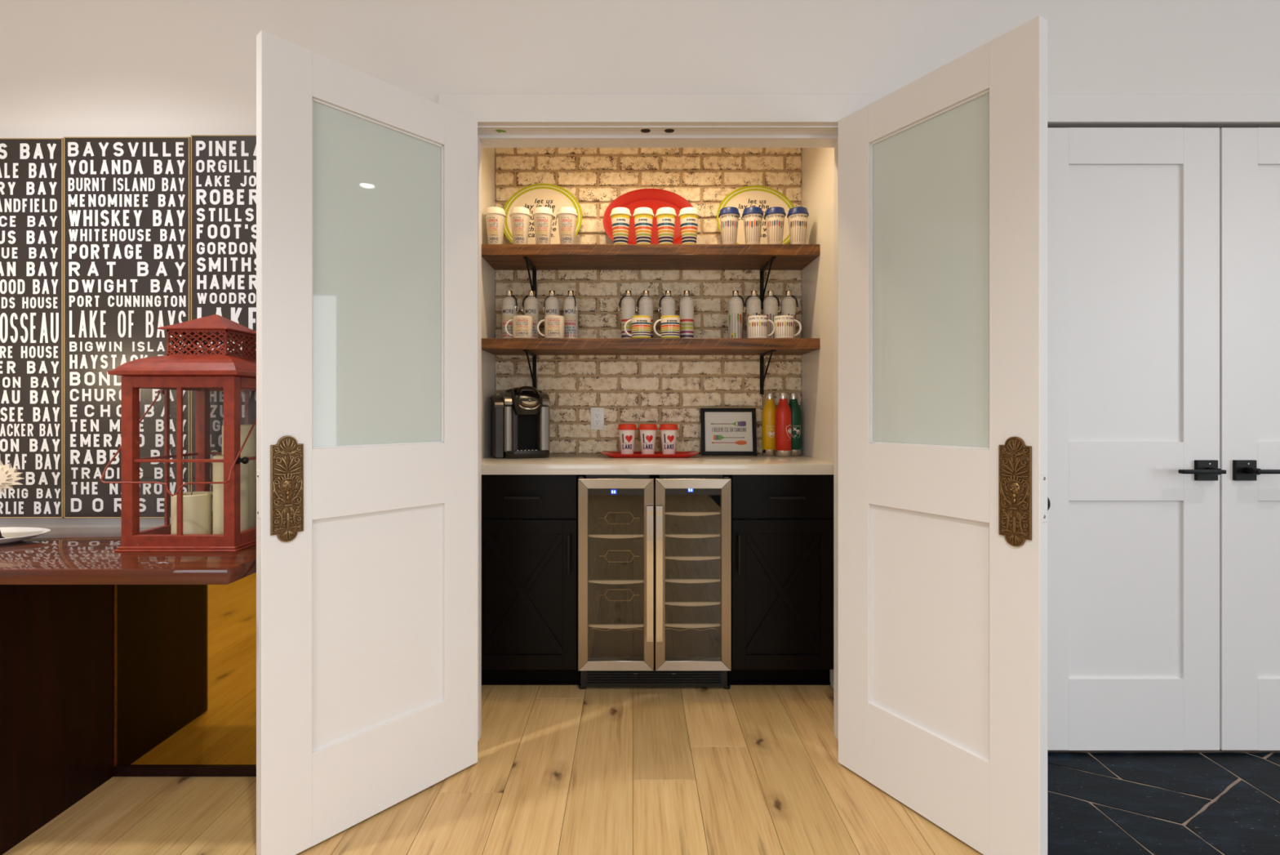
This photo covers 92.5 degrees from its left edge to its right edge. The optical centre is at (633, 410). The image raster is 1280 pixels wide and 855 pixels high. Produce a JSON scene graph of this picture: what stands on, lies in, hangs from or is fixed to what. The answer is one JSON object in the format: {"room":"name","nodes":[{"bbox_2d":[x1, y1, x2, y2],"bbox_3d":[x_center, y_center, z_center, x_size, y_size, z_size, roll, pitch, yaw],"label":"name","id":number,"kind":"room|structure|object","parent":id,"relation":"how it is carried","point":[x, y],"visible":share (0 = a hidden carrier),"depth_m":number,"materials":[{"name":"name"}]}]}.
{"room":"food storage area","nodes":[
{"label":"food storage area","id":0,"kind":"room"},
{"bbox_2d":[481,147,495,458],"bbox_3d":[-0.710,-0.150,2.592,0.100,2.540,0.875,0,0,0],"label":"wall","id":1,"kind":"structure","parent":0,"point":[488,156],"depth_m":2.77,"materials":[{"name":"paint"}]},
{"bbox_2d":[0,0,1279,527],"bbox_3d":[0.100,-0.255,2.078,8.200,2.750,0.155,0,0,0],"label":"wall","id":2,"kind":"structure","parent":0,"point":[68,68],"depth_m":2.00,"materials":[{"name":"paint"}]},
{"bbox_2d":[0,137,63,518],"bbox_3d":[-2.041,-0.266,1.986,0.406,1.225,0.026,0,0,0],"label":"word sign","id":3,"kind":"object","parent":2,"relation":"attached to","point":[32,169],"visible":0.99,"depth_m":1.97,"materials":[{"name":"brown wood"}]},
{"bbox_2d":[63,136,191,518],"bbox_3d":[-1.632,-0.268,1.986,0.406,1.229,0.026,0,0,0],"label":"word sign","id":4,"kind":"object","parent":2,"relation":"attached to","point":[127,199],"visible":0.8,"depth_m":1.97,"materials":[{"name":"brown wood"}]},
{"bbox_2d":[191,134,256,515],"bbox_3d":[-1.222,-0.272,1.986,0.406,1.233,0.026,0,0,0],"label":"word sign","id":5,"kind":"object","parent":2,"relation":"attached to","point":[224,166],"visible":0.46,"depth_m":1.97,"materials":[{"name":"brown wood"}]},
{"bbox_2d":[256,30,477,854],"bbox_3d":[-0.707,0.098,1.720,0.619,2.029,0.112,0,0,-43],"label":"door","id":6,"kind":"structure","parent":2,"relation":"in","point":[366,185],"depth_m":1.66,"materials":[{"name":"paint"}]},
{"bbox_2d":[495,128,506,133],"bbox_3d":[-0.444,-0.935,2.050,0.034,0.001,0.023,0,0,0],"label":"scrap","id":7,"kind":"object","parent":2,"relation":"attached to","point":[498,130],"visible":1,"depth_m":2.05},
{"bbox_2d":[477,121,838,740],"bbox_3d":[0.086,0.082,2.071,1.281,2.076,0.169,0,0,0],"label":"trim","id":8,"kind":"structure","parent":2,"relation":"attached to","point":[517,134],"depth_m":2.08,"materials":[{"name":"paint"}]},
{"bbox_2d":[438,93,1279,123],"bbox_3d":[1.044,-0.982,1.992,3.352,0.090,0.015,0,0,0],"label":"trim","id":9,"kind":"structure","parent":2,"relation":"attached to","point":[1061,108],"depth_m":1.99,"materials":[{"name":"paint"}]},
{"bbox_2d":[838,15,1050,854],"bbox_3d":[0.812,0.098,1.689,0.112,2.029,0.600,0,0,-35],"label":"door","id":10,"kind":"structure","parent":2,"relation":"in","point":[944,502],"depth_m":1.62,"materials":[{"name":"paint"}]},
{"bbox_2d":[1047,127,1226,750],"bbox_3d":[1.608,0.092,1.984,0.610,2.031,0.097,0,0,0],"label":"door","id":11,"kind":"structure","parent":2,"relation":"in","point":[1134,471],"depth_m":2.00,"materials":[{"name":"paint"}]},
{"bbox_2d":[1219,127,1279,750],"bbox_3d":[2.225,0.092,1.984,0.611,2.031,0.097,0,0,0],"label":"door","id":12,"kind":"structure","parent":2,"relation":"in","point":[1250,157],"depth_m":2.00,"materials":[{"name":"paint"}]},
{"bbox_2d":[2,671,1279,854],"bbox_3d":[0.150,1.180,-0.200,8.300,0.120,6.600,0,0,0],"label":"floor","id":13,"kind":"structure","parent":0,"point":[559,769],"depth_m":1.75,"materials":[{"name":"wood"}]},
{"bbox_2d":[0,527,256,854],"bbox_3d":[-1.958,0.749,1.720,1.985,0.742,0.524,0,0,0],"label":"console table","id":14,"kind":"object","parent":13,"relation":"on","point":[113,664],"visible":0.64,"depth_m":1.81,"materials":[{"name":"brown wood"}]},
{"bbox_2d":[0,526,50,544],"bbox_3d":[-1.885,0.365,1.745,0.380,0.026,0.210,0,0,-6],"label":"oval dish","id":15,"kind":"object","parent":14,"relation":"on","point":[11,535],"visible":1,"depth_m":1.81,"materials":[{"name":"white ceramic"}]},
{"bbox_2d":[0,459,23,537],"bbox_3d":[-1.838,0.256,1.745,0.204,0.230,0.064,0,0,0],"label":"leaf ornament","id":16,"kind":"object","parent":15,"relation":"on","point":[9,476],"visible":0.94,"depth_m":1.74,"materials":[{"name":"white wood"}]},
{"bbox_2d":[100,314,256,551],"bbox_3d":[-1.219,0.048,1.784,0.352,0.660,0.372,0,0,0],"label":"lantern","id":17,"kind":"object","parent":14,"relation":"on","point":[201,373],"visible":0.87,"depth_m":1.65,"materials":[{"name":"red paint"}]},
{"bbox_2d":[170,491,211,533],"bbox_3d":[-1.258,0.298,1.745,0.094,0.133,0.094,0,0,0],"label":"candle","id":18,"kind":"object","parent":17,"relation":"in","point":[197,505],"visible":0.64,"depth_m":1.71,"materials":[{"name":"beige wax"}]},
{"bbox_2d":[213,453,248,533],"bbox_3d":[-1.163,0.245,1.772,0.088,0.240,0.088,0,0,0],"label":"candle","id":19,"kind":"object","parent":17,"relation":"in","point":[218,467],"visible":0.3,"depth_m":1.74,"materials":[{"name":"beige wax"}]},
{"bbox_2d":[222,424,256,528],"bbox_3d":[-1.205,0.202,1.873,0.088,0.326,0.088,0,0,0],"label":"candle","id":20,"kind":"object","parent":17,"relation":"in","point":[249,448],"visible":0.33,"depth_m":1.86,"materials":[{"name":"beige wax"}]},
{"bbox_2d":[481,474,579,684],"bbox_3d":[-0.440,0.685,2.646,0.438,0.869,0.539,0,0,0],"label":"base cabinet","id":21,"kind":"object","parent":13,"relation":"on","point":[530,522],"visible":0.83,"depth_m":2.42,"materials":[{"name":"black wood"}]},
{"bbox_2d":[481,454,833,474],"bbox_3d":[0.073,0.230,2.654,1.464,0.041,0.537,0,0,0],"label":"countertop","id":22,"kind":"structure","parent":21,"relation":"on","point":[554,464],"depth_m":2.38,"materials":[{"name":"white stone"}]},
{"bbox_2d":[490,386,550,458],"bbox_3d":[-0.509,0.049,2.763,0.242,0.319,0.235,0,0,-19],"label":"coffee machine","id":23,"kind":"object","parent":22,"relation":"on","point":[520,416],"visible":1,"depth_m":2.70,"materials":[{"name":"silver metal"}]},
{"bbox_2d":[502,448,549,458],"bbox_3d":[-0.477,0.192,2.732,0.202,0.034,0.120,0,0,-19],"label":"drip tray","id":24,"kind":"object","parent":23,"relation":"on","point":[507,453],"depth_m":2.68,"materials":[{"name":"metal"}]},
{"bbox_2d":[601,450,699,457],"bbox_3d":[0.076,0.197,2.785,0.438,0.023,0.193,0,0,0],"label":"serving tray","id":25,"kind":"object","parent":22,"relation":"on","point":[691,453],"visible":0.99,"depth_m":2.71,"materials":[{"name":"red paint"}]},
{"bbox_2d":[617,423,636,453],"bbox_3d":[-0.027,0.133,2.790,0.090,0.143,0.090,0,0,-2],"label":"cup","id":26,"kind":"object","parent":25,"relation":"on","point":[626,431],"visible":0.92,"depth_m":2.76,"materials":[{"name":"white ceramic"}]},
{"bbox_2d":[638,423,657,453],"bbox_3d":[0.068,0.133,2.790,0.090,0.143,0.090,0,0,2],"label":"cup","id":27,"kind":"object","parent":25,"relation":"on","point":[647,431],"visible":0.91,"depth_m":2.76,"materials":[{"name":"white ceramic"}]},
{"bbox_2d":[658,423,678,453],"bbox_3d":[0.162,0.133,2.790,0.090,0.143,0.090,0,0,0],"label":"cup","id":28,"kind":"object","parent":25,"relation":"on","point":[668,431],"visible":0.85,"depth_m":2.76,"materials":[{"name":"white ceramic"}]},
{"bbox_2d":[700,408,756,455],"bbox_3d":[0.449,0.099,2.884,0.258,0.222,0.054,0,0,1],"label":"picture frame","id":29,"kind":"object","parent":22,"relation":"on","point":[724,431],"visible":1,"depth_m":2.88,"materials":[{"name":"black wood"}]},
{"bbox_2d":[711,421,746,444],"bbox_3d":[0.450,0.106,2.880,0.167,0.112,0.001,0,-8,1],"label":"print","id":30,"kind":"object","parent":29,"relation":"on","point":[738,423],"depth_m":2.88},
{"bbox_2d":[761,393,776,455],"bbox_3d":[0.645,0.064,2.888,0.074,0.290,0.075,0,0,0],"label":"bottle","id":31,"kind":"object","parent":22,"relation":"on","point":[769,408],"visible":0.86,"depth_m":2.86,"materials":[{"name":"metal"}]},
{"bbox_2d":[774,392,791,456],"bbox_3d":[0.693,0.064,2.828,0.074,0.290,0.075,0,0,0],"label":"bottle","id":32,"kind":"object","parent":22,"relation":"on","point":[783,415],"visible":1,"depth_m":2.80,"materials":[{"name":"metal"}]},
{"bbox_2d":[788,393,801,455],"bbox_3d":[0.756,0.064,2.888,0.074,0.290,0.075,0,0,0],"label":"bottle","id":33,"kind":"object","parent":22,"relation":"on","point":[796,411],"visible":0.8,"depth_m":2.85,"materials":[{"name":"metal"}]},
{"bbox_2d":[577,474,731,688],"bbox_3d":[0.087,0.686,2.619,0.613,0.867,0.593,0,0,0],"label":"cooler","id":34,"kind":"object","parent":13,"relation":"on","point":[655,550],"visible":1,"depth_m":2.45,"materials":[{"name":"silver metal"}]},
{"bbox_2d":[588,623,644,628],"bbox_3d":[-0.066,0.850,2.414,0.222,0.014,0.012,0,0,0],"label":"shelf","id":35,"kind":"object","parent":34,"relation":"attached to","point":[596,625],"depth_m":2.41,"materials":[{"name":"beige wood"}]},
{"bbox_2d":[588,579,644,583],"bbox_3d":[-0.066,0.675,2.414,0.222,0.014,0.012,0,0,0],"label":"shelf","id":36,"kind":"object","parent":34,"relation":"attached to","point":[601,581],"depth_m":2.41,"materials":[{"name":"beige wood"}]},
{"bbox_2d":[588,533,644,537],"bbox_3d":[-0.066,0.496,2.414,0.222,0.014,0.012,0,0,0],"label":"shelf","id":37,"kind":"object","parent":34,"relation":"attached to","point":[600,535],"depth_m":2.41,"materials":[{"name":"beige wood"}]},
{"bbox_2d":[580,669,727,687],"bbox_3d":[0.084,1.062,2.472,0.588,0.093,0.056,0,0,0],"label":"grille","id":38,"kind":"object","parent":34,"relation":"attached to","point":[654,678],"depth_m":2.45,"materials":[{"name":"black plastic"}]},
{"bbox_2d":[665,623,719,627],"bbox_3d":[0.232,0.848,2.414,0.223,0.014,0.012,0,0,0],"label":"shelf","id":39,"kind":"object","parent":34,"relation":"attached to","point":[680,625],"depth_m":2.41,"materials":[{"name":"beige wood"}]},
{"bbox_2d":[665,601,719,605],"bbox_3d":[0.232,0.761,2.414,0.223,0.014,0.012,0,0,0],"label":"shelf","id":40,"kind":"object","parent":34,"relation":"attached to","point":[678,603],"depth_m":2.41,"materials":[{"name":"beige wood"}]},
{"bbox_2d":[665,578,719,582],"bbox_3d":[0.232,0.672,2.414,0.223,0.014,0.012,0,0,0],"label":"shelf","id":41,"kind":"object","parent":34,"relation":"attached to","point":[677,580],"depth_m":2.41,"materials":[{"name":"beige wood"}]},
{"bbox_2d":[665,555,719,559],"bbox_3d":[0.232,0.582,2.414,0.223,0.014,0.012,0,0,0],"label":"shelf","id":42,"kind":"object","parent":34,"relation":"attached to","point":[677,557],"depth_m":2.41,"materials":[{"name":"beige wood"}]},
{"bbox_2d":[665,533,719,537],"bbox_3d":[0.232,0.494,2.414,0.223,0.014,0.012,0,0,0],"label":"shelf","id":43,"kind":"object","parent":34,"relation":"attached to","point":[681,535],"depth_m":2.41,"materials":[{"name":"beige wood"}]},
{"bbox_2d":[665,511,719,515],"bbox_3d":[0.232,0.407,2.414,0.223,0.014,0.012,0,0,0],"label":"shelf","id":44,"kind":"object","parent":34,"relation":"attached to","point":[683,513],"depth_m":2.41,"materials":[{"name":"beige wood"}]},
{"bbox_2d":[727,474,833,684],"bbox_3d":[0.596,0.685,2.646,0.418,0.869,0.539,0,0,0],"label":"base cabinet","id":45,"kind":"object","parent":13,"relation":"on","point":[782,525],"visible":0.94,"depth_m":2.41,"materials":[{"name":"black wood"}]},
{"bbox_2d":[494,147,801,454],"bbox_3d":[0.073,-0.100,2.977,1.467,2.440,0.107,0,0,0],"label":"wall","id":46,"kind":"structure","parent":0,"point":[637,389],"depth_m":2.92,"materials":[{"name":"brick"}]},
{"bbox_2d":[523,256,536,297],"bbox_3d":[-0.471,-0.577,2.796,0.018,0.188,0.255,0,0,0],"label":"shelf bracket","id":47,"kind":"object","parent":46,"relation":"attached to","point":[533,286],"visible":0.66,"depth_m":2.86,"materials":[{"name":"black metal"}]},
{"bbox_2d":[523,350,536,388],"bbox_3d":[-0.471,-0.171,2.796,0.018,0.188,0.255,0,0,0],"label":"shelf bracket","id":48,"kind":"object","parent":46,"relation":"attached to","point":[533,373],"visible":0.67,"depth_m":2.92,"materials":[{"name":"black metal"}]},
{"bbox_2d":[590,407,604,430],"bbox_3d":[-0.171,0.039,2.925,0.065,0.107,0.013,0,0,0],"label":"wall outlet","id":49,"kind":"object","parent":46,"relation":"attached to","point":[597,414],"visible":1,"depth_m":2.92,"materials":[{"name":"plastic"}]},
{"bbox_2d":[481,244,819,270],"bbox_3d":[0.073,-0.694,2.781,1.464,0.048,0.286,0,0,0],"label":"wall shelf","id":50,"kind":"object","parent":46,"relation":"attached to","point":[500,256],"visible":0.98,"depth_m":2.66,"materials":[{"name":"brown wood"}]},
{"bbox_2d":[484,206,506,244],"bbox_3d":[-0.605,-0.801,2.690,0.094,0.166,0.094,0,0,8],"label":"cup","id":51,"kind":"object","parent":50,"relation":"on","point":[495,216],"visible":0.95,"depth_m":2.66,"materials":[{"name":"beige ceramic"}]},
{"bbox_2d":[509,206,531,244],"bbox_3d":[-0.495,-0.801,2.690,0.094,0.166,0.094,0,0,4],"label":"cup","id":52,"kind":"object","parent":50,"relation":"on","point":[520,216],"visible":0.95,"depth_m":2.66,"materials":[{"name":"beige ceramic"}]},
{"bbox_2d":[503,183,582,244],"bbox_3d":[-0.426,-0.899,2.858,0.378,0.358,0.106,0,0,2],"label":"plate","id":53,"kind":"object","parent":50,"relation":"on","point":[553,197],"visible":0.52,"depth_m":2.88,"materials":[{"name":"ceramic"}]},
{"bbox_2d":[532,206,553,244],"bbox_3d":[-0.395,-0.801,2.690,0.094,0.166,0.094,0,0,-3],"label":"cup","id":54,"kind":"object","parent":50,"relation":"on","point":[543,216],"visible":0.96,"depth_m":2.66,"materials":[{"name":"beige ceramic"}]},
{"bbox_2d":[556,206,577,244],"bbox_3d":[-0.290,-0.801,2.690,0.094,0.166,0.094,0,0,0],"label":"cup","id":55,"kind":"object","parent":50,"relation":"on","point":[566,216],"visible":0.94,"depth_m":2.66,"materials":[{"name":"beige ceramic"}]},
{"bbox_2d":[609,207,631,244],"bbox_3d":[-0.055,-0.799,2.690,0.094,0.166,0.094,0,0,-4],"label":"cup","id":56,"kind":"object","parent":50,"relation":"on","point":[620,217],"visible":0.97,"depth_m":2.66,"materials":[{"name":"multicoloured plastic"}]},
{"bbox_2d":[632,207,653,244],"bbox_3d":[0.045,-0.799,2.690,0.094,0.166,0.094,0,0,4],"label":"cup","id":57,"kind":"object","parent":50,"relation":"on","point":[643,217],"visible":0.94,"depth_m":2.66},
{"bbox_2d":[603,188,693,244],"bbox_3d":[0.082,-0.887,2.867,0.445,0.332,0.093,0,0,1],"label":"platter","id":58,"kind":"object","parent":50,"relation":"on","point":[655,199],"visible":0.49,"depth_m":2.89,"materials":[{"name":"red plastic"}]},
{"bbox_2d":[655,207,676,244],"bbox_3d":[0.144,-0.799,2.690,0.094,0.166,0.094,0,0,-2],"label":"cup","id":59,"kind":"object","parent":50,"relation":"on","point":[665,217],"visible":0.97,"depth_m":2.66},
{"bbox_2d":[678,207,699,244],"bbox_3d":[0.246,-0.799,2.690,0.094,0.166,0.094,0,0,-8],"label":"cup","id":60,"kind":"object","parent":50,"relation":"on","point":[689,216],"visible":0.92,"depth_m":2.66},
{"bbox_2d":[718,206,739,244],"bbox_3d":[0.422,-0.801,2.690,0.094,0.166,0.094,0,0,0],"label":"cup","id":61,"kind":"object","parent":50,"relation":"on","point":[729,216],"visible":0.95,"depth_m":2.66,"materials":[{"name":"beige ceramic"}]},
{"bbox_2d":[721,214,738,241],"bbox_3d":[0.422,-0.791,2.665,0.075,0.111,0.034,0,0,0],"label":"print","id":62,"kind":"object","parent":61,"relation":"attached to","point":[729,222],"depth_m":2.66,"materials":[{"name":"multicoloured"}]},
{"bbox_2d":[742,206,763,244],"bbox_3d":[0.525,-0.801,2.690,0.094,0.166,0.094,0,0,0],"label":"cup","id":63,"kind":"object","parent":50,"relation":"on","point":[752,216],"visible":0.92,"depth_m":2.66,"materials":[{"name":"beige ceramic"}]},
{"bbox_2d":[744,214,762,241],"bbox_3d":[0.525,-0.791,2.665,0.075,0.111,0.034,0,0,0],"label":"print","id":64,"kind":"object","parent":63,"relation":"attached to","point":[753,223],"depth_m":2.66,"materials":[{"name":"multicoloured"}]},
{"bbox_2d":[716,185,794,244],"bbox_3d":[0.580,-0.895,2.860,0.380,0.348,0.104,0,0,2],"label":"plate","id":65,"kind":"object","parent":50,"relation":"on","point":[764,197],"visible":0.33,"depth_m":2.89,"materials":[{"name":"ceramic"}]},
{"bbox_2d":[764,206,786,244],"bbox_3d":[0.623,-0.801,2.690,0.094,0.166,0.094,0,0,0],"label":"cup","id":66,"kind":"object","parent":50,"relation":"on","point":[775,216],"visible":0.94,"depth_m":2.66,"materials":[{"name":"beige ceramic"}]},
{"bbox_2d":[767,214,784,241],"bbox_3d":[0.623,-0.791,2.665,0.075,0.111,0.034,0,0,0],"label":"print","id":67,"kind":"object","parent":66,"relation":"attached to","point":[775,223],"depth_m":2.66,"materials":[{"name":"multicoloured"}]},
{"bbox_2d":[786,206,808,244],"bbox_3d":[0.723,-0.801,2.690,0.094,0.166,0.094,0,0,0],"label":"cup","id":68,"kind":"object","parent":50,"relation":"on","point":[797,216],"visible":0.94,"depth_m":2.66,"materials":[{"name":"beige ceramic"}]},
{"bbox_2d":[791,214,807,240],"bbox_3d":[0.723,-0.791,2.665,0.075,0.111,0.034,0,0,0],"label":"print","id":69,"kind":"object","parent":68,"relation":"attached to","point":[798,222],"depth_m":2.66,"materials":[{"name":"multicoloured"}]},
{"bbox_2d":[481,337,819,355],"bbox_3d":[0.073,-0.288,2.781,1.464,0.048,0.286,0,0,0],"label":"wall shelf","id":70,"kind":"object","parent":46,"relation":"attached to","point":[496,346],"visible":0.98,"depth_m":2.64,"materials":[{"name":"brown wood"}]},
{"bbox_2d":[502,290,518,337],"bbox_3d":[-0.565,-0.429,2.800,0.065,0.234,0.066,0,0,-29],"label":"flask","id":71,"kind":"object","parent":70,"relation":"on","point":[509,304],"visible":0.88,"depth_m":2.77,"materials":[{"name":"white metal"}]},
{"bbox_2d":[504,315,532,337],"bbox_3d":[-0.497,-0.362,2.694,0.110,0.100,0.086,0,0,21],"label":"mug","id":72,"kind":"object","parent":70,"relation":"on","point":[522,324],"visible":0.94,"depth_m":2.65,"materials":[{"name":"beige ceramic"}]},
{"bbox_2d":[521,290,538,337],"bbox_3d":[-0.464,-0.429,2.800,0.065,0.234,0.066,0,0,30],"label":"flask","id":73,"kind":"object","parent":70,"relation":"on","point":[531,305],"visible":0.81,"depth_m":2.77,"materials":[{"name":"white metal"}]},
{"bbox_2d":[537,315,564,337],"bbox_3d":[-0.357,-0.362,2.695,0.110,0.100,0.086,0,0,25],"label":"mug","id":74,"kind":"object","parent":70,"relation":"on","point":[553,324],"visible":0.92,"depth_m":2.65,"materials":[{"name":"beige ceramic"}]},
{"bbox_2d":[542,290,559,315],"bbox_3d":[-0.370,-0.429,2.800,0.065,0.234,0.066,0,0,-29],"label":"flask","id":75,"kind":"object","parent":70,"relation":"on","point":[551,304],"visible":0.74,"depth_m":2.78,"materials":[{"name":"white metal"}]},
{"bbox_2d":[564,290,577,337],"bbox_3d":[-0.284,-0.429,2.800,0.065,0.234,0.066,0,0,3],"label":"flask","id":76,"kind":"object","parent":70,"relation":"on","point":[571,303],"visible":0.91,"depth_m":2.77,"materials":[{"name":"white metal"}]},
{"bbox_2d":[618,290,635,337],"bbox_3d":[-0.022,-0.429,2.800,0.065,0.234,0.065,0,0,-44],"label":"flask","id":77,"kind":"object","parent":70,"relation":"on","point":[628,303],"visible":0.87,"depth_m":2.77,"materials":[{"name":"white metal"}]},
{"bbox_2d":[623,315,650,337],"bbox_3d":[0.024,-0.362,2.695,0.110,0.100,0.086,0,0,23],"label":"mug","id":78,"kind":"object","parent":70,"relation":"on","point":[641,324],"visible":0.93,"depth_m":2.65,"materials":[{"name":"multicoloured ceramic"}]},
{"bbox_2d":[635,290,653,337],"bbox_3d":[0.059,-0.429,2.800,0.065,0.234,0.065,0,0,38],"label":"flask","id":79,"kind":"object","parent":70,"relation":"on","point":[646,303],"visible":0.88,"depth_m":2.78,"materials":[{"name":"metal"}]},
{"bbox_2d":[653,315,679,337],"bbox_3d":[0.152,-0.362,2.694,0.109,0.100,0.086,0,0,19],"label":"mug","id":80,"kind":"object","parent":70,"relation":"on","point":[669,324],"visible":0.91,"depth_m":2.65,"materials":[{"name":"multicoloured ceramic"}]},
{"bbox_2d":[657,290,675,315],"bbox_3d":[0.160,-0.429,2.800,0.065,0.234,0.065,0,0,43],"label":"flask","id":81,"kind":"object","parent":70,"relation":"on","point":[668,303],"visible":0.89,"depth_m":2.77,"materials":[{"name":"metal"}]},
{"bbox_2d":[679,290,693,337],"bbox_3d":[0.245,-0.429,2.800,0.065,0.234,0.065,0,0,-9],"label":"flask","id":82,"kind":"object","parent":70,"relation":"on","point":[686,303],"visible":0.94,"depth_m":2.77,"materials":[{"name":"metal"}]},
{"bbox_2d":[728,290,745,337],"bbox_3d":[0.468,-0.429,2.800,0.066,0.234,0.066,0,0,-27],"label":"flask","id":83,"kind":"object","parent":70,"relation":"on","point":[735,304],"visible":0.94,"depth_m":2.77,"materials":[{"name":"white metal"}]},
{"bbox_2d":[728,312,742,337],"bbox_3d":[0.468,-0.381,2.777,0.061,0.122,0.020,0,0,0],"label":"print","id":84,"kind":"object","parent":83,"relation":"attached to","point":[735,319],"depth_m":2.77,"materials":[{"name":"multicoloured"}]},
{"bbox_2d":[744,290,760,337],"bbox_3d":[0.552,-0.429,2.800,0.066,0.234,0.066,0,0,41],"label":"flask","id":85,"kind":"object","parent":70,"relation":"on","point":[753,308],"visible":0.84,"depth_m":2.78,"materials":[{"name":"white metal"}]},
{"bbox_2d":[747,315,774,337],"bbox_3d":[0.558,-0.362,2.683,0.110,0.100,0.086,0,0,33],"label":"mug","id":86,"kind":"object","parent":70,"relation":"on","point":[757,325],"visible":0.89,"depth_m":2.65,"materials":[{"name":"white ceramic"}]},
{"bbox_2d":[748,316,768,337],"bbox_3d":[0.548,-0.363,2.663,0.084,0.082,0.032,0,0,0],"label":"print","id":87,"kind":"object","parent":86,"relation":"attached to","point":[757,326],"depth_m":2.65,"materials":[{"name":"multicoloured"}]},
{"bbox_2d":[763,290,780,337],"bbox_3d":[0.628,-0.429,2.800,0.066,0.234,0.066,0,0,-25],"label":"flask","id":88,"kind":"object","parent":70,"relation":"on","point":[771,304],"visible":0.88,"depth_m":2.77,"materials":[{"name":"white metal"}]},
{"bbox_2d":[766,312,777,337],"bbox_3d":[0.628,-0.381,2.777,0.061,0.122,0.021,0,0,0],"label":"print","id":89,"kind":"object","parent":88,"relation":"attached to","point":[771,316],"depth_m":2.77,"materials":[{"name":"multicoloured"}]},
{"bbox_2d":[773,315,801,337],"bbox_3d":[0.673,-0.362,2.694,0.110,0.100,0.086,0,0,-21],"label":"mug","id":90,"kind":"object","parent":70,"relation":"on","point":[784,324],"visible":0.92,"depth_m":2.65,"materials":[{"name":"white ceramic"}]},
{"bbox_2d":[774,316,793,336],"bbox_3d":[0.659,-0.363,2.663,0.083,0.082,0.032,0,0,6],"label":"print","id":91,"kind":"object","parent":90,"relation":"attached to","point":[784,326],"depth_m":2.65,"materials":[{"name":"multicoloured"}]},
{"bbox_2d":[781,290,798,337],"bbox_3d":[0.710,-0.429,2.799,0.066,0.234,0.066,0,0,-35],"label":"flask","id":92,"kind":"object","parent":70,"relation":"on","point":[788,305],"visible":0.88,"depth_m":2.78,"materials":[{"name":"white metal"}]},
{"bbox_2d":[782,313,795,323],"bbox_3d":[0.710,-0.381,2.777,0.061,0.122,0.020,0,0,0],"label":"print","id":93,"kind":"object","parent":92,"relation":"attached to","point":[793,314],"depth_m":2.77,"materials":[{"name":"multicoloured"}]},
{"bbox_2d":[760,256,776,309],"bbox_3d":[0.614,-0.577,2.796,0.018,0.188,0.255,0,0,0],"label":"shelf bracket","id":94,"kind":"object","parent":46,"relation":"attached to","point":[762,288],"visible":0.93,"depth_m":2.91,"materials":[{"name":"black metal"}]},
{"bbox_2d":[760,350,776,394],"bbox_3d":[0.614,-0.171,2.796,0.018,0.188,0.255,0,0,0],"label":"shelf bracket","id":95,"kind":"object","parent":46,"relation":"attached to","point":[762,376],"visible":1,"depth_m":2.92,"materials":[{"name":"black metal"}]},
{"bbox_2d":[801,147,833,688],"bbox_3d":[0.856,-0.150,2.592,0.100,2.540,0.875,0,0,0],"label":"wall","id":96,"kind":"structure","parent":0,"point":[817,163],"depth_m":2.67,"materials":[{"name":"paint"}]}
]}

